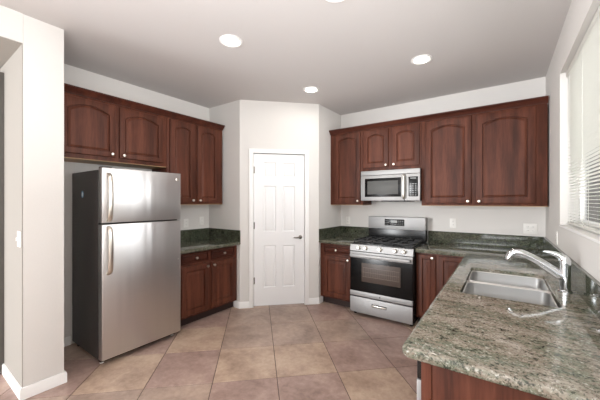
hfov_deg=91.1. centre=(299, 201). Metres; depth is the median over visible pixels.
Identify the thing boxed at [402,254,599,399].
countertop
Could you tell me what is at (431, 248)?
countertop
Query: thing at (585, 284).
backsplash
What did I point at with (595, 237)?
trim
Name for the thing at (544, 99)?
crown molding
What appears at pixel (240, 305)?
baseboard
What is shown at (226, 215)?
wall
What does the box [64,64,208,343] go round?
wall
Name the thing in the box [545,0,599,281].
wall
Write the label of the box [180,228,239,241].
backsplash
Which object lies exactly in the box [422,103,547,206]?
upper cabinet
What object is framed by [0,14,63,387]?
wall
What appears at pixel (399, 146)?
upper cabinet
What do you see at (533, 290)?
sink
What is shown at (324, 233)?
backsplash
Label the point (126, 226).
refrigerator
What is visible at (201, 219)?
wall outlet
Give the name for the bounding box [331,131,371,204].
upper cabinet
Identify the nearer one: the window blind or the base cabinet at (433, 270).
the window blind
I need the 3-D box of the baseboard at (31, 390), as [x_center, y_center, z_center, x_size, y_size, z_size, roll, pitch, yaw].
[-2.183,1.368,2.388,0.714,0.084,0.271,0,0,35]
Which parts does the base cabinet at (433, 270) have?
door, door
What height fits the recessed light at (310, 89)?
0.011 m
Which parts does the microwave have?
door, handle, control panel, keypad panel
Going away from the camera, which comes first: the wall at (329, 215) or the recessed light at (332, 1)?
the recessed light at (332, 1)
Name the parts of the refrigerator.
handle, handle, fridge door, freezer door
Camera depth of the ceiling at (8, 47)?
2.15 m
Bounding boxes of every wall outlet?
[184,219,188,227]
[199,217,203,224]
[450,218,455,227]
[523,223,537,233]
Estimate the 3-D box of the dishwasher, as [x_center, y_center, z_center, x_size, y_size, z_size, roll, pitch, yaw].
[0.868,0.996,1.191,0.619,0.828,0.614,0,0,35]
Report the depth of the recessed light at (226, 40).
2.44 m
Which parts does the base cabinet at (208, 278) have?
drawer, door, drawer, door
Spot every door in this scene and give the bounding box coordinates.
[0,72,3,373]
[254,154,303,305]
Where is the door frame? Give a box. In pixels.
[249,148,308,307]
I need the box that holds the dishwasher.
[417,361,420,399]
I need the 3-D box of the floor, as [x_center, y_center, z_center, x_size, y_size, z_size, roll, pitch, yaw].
[-2.203,1.440,1.403,7.242,0.060,9.962,0,0,35]
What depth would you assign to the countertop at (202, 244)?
3.62 m
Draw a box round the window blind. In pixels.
[566,5,599,233]
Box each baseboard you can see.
[2,363,66,399]
[64,336,70,346]
[234,301,248,308]
[309,296,322,304]
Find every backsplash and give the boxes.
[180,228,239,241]
[319,226,368,239]
[428,231,599,319]
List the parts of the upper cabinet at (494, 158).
door, door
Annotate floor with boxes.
[0,302,417,399]
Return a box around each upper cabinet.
[64,92,166,168]
[152,117,221,204]
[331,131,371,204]
[363,122,421,170]
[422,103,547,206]
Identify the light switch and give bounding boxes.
[16,231,20,247]
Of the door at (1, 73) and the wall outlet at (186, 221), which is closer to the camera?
the door at (1, 73)
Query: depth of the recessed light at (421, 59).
2.75 m
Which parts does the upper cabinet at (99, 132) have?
door, door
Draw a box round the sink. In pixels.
[462,271,557,306]
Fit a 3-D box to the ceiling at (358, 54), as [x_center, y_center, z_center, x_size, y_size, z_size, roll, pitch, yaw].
[-2.274,-1.383,1.375,7.100,0.100,9.400,0,0,35]
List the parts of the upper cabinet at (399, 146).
door, door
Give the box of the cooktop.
[352,239,425,248]
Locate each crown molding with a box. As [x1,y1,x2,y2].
[64,83,224,130]
[329,95,548,134]
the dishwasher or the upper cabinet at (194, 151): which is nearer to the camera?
the dishwasher
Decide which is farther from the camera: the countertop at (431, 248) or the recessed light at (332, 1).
the countertop at (431, 248)
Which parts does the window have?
pane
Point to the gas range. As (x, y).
(383, 263)
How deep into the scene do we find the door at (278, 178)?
3.97 m
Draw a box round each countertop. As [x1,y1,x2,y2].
[180,238,240,253]
[319,236,362,245]
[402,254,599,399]
[415,242,550,260]
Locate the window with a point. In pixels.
(593, 207)
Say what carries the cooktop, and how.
in the gas range
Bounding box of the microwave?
[361,168,421,201]
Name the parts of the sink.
bowl, bowl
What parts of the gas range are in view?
handle, storage drawer, door trim, trim, oven door, control panel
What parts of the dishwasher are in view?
door, control panel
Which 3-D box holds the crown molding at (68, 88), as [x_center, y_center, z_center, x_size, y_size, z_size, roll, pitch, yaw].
[-1.573,-0.993,3.255,0.050,0.062,1.844,0,0,35]
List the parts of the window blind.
ladder cord, rail, ladder cord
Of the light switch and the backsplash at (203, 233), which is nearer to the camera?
the light switch
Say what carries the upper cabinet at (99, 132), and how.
attached to the wall at (75, 76)
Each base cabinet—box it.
[180,245,236,326]
[321,243,351,307]
[417,252,462,321]
[421,362,549,399]
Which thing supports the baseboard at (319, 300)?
attached to the wall at (263, 124)
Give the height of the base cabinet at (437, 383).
0.834 m
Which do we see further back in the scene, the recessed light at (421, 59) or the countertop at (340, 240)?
the countertop at (340, 240)
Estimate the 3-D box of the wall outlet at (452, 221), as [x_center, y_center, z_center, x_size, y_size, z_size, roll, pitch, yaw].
[1.905,0.275,3.665,0.070,0.114,0.009,0,0,35]
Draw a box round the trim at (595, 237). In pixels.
[559,224,599,243]
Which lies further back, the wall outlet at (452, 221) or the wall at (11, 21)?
the wall outlet at (452, 221)
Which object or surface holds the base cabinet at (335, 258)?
on the floor
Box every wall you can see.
[0,5,22,42]
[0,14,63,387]
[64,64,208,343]
[209,100,239,305]
[240,100,318,301]
[319,104,340,296]
[341,77,544,242]
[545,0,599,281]
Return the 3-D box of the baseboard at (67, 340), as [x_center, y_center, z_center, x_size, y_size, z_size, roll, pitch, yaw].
[-2.316,1.368,2.804,0.013,0.084,0.220,0,0,35]
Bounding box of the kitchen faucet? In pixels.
[505,249,572,293]
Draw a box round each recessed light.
[219,35,242,46]
[303,86,318,92]
[326,0,343,2]
[411,54,432,64]
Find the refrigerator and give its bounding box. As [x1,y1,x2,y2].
[72,166,179,363]
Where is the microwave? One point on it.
(397, 185)
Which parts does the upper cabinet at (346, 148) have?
door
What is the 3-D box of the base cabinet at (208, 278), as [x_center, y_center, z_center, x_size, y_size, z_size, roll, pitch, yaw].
[-1.301,0.993,3.696,0.624,0.834,0.860,0,0,35]
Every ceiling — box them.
[0,0,571,114]
[0,36,22,68]
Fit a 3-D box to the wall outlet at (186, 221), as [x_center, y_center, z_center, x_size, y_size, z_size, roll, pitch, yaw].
[-1.519,0.295,3.927,0.009,0.114,0.070,0,0,35]
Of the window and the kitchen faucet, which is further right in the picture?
the window
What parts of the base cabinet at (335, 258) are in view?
drawer, door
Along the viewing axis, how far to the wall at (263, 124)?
3.95 m
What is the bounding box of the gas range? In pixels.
[350,216,426,325]
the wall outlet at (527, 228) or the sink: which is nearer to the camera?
the sink
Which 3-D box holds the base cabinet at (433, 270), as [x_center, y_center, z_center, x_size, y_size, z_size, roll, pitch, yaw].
[1.953,0.993,3.229,1.155,0.834,0.656,0,0,35]
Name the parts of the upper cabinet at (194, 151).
door, door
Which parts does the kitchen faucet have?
spout, lever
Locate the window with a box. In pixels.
[579,148,599,229]
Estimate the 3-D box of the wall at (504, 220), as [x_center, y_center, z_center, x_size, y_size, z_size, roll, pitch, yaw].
[1.790,0.038,3.826,2.750,2.743,0.120,0,0,35]
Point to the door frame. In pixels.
(252, 151)

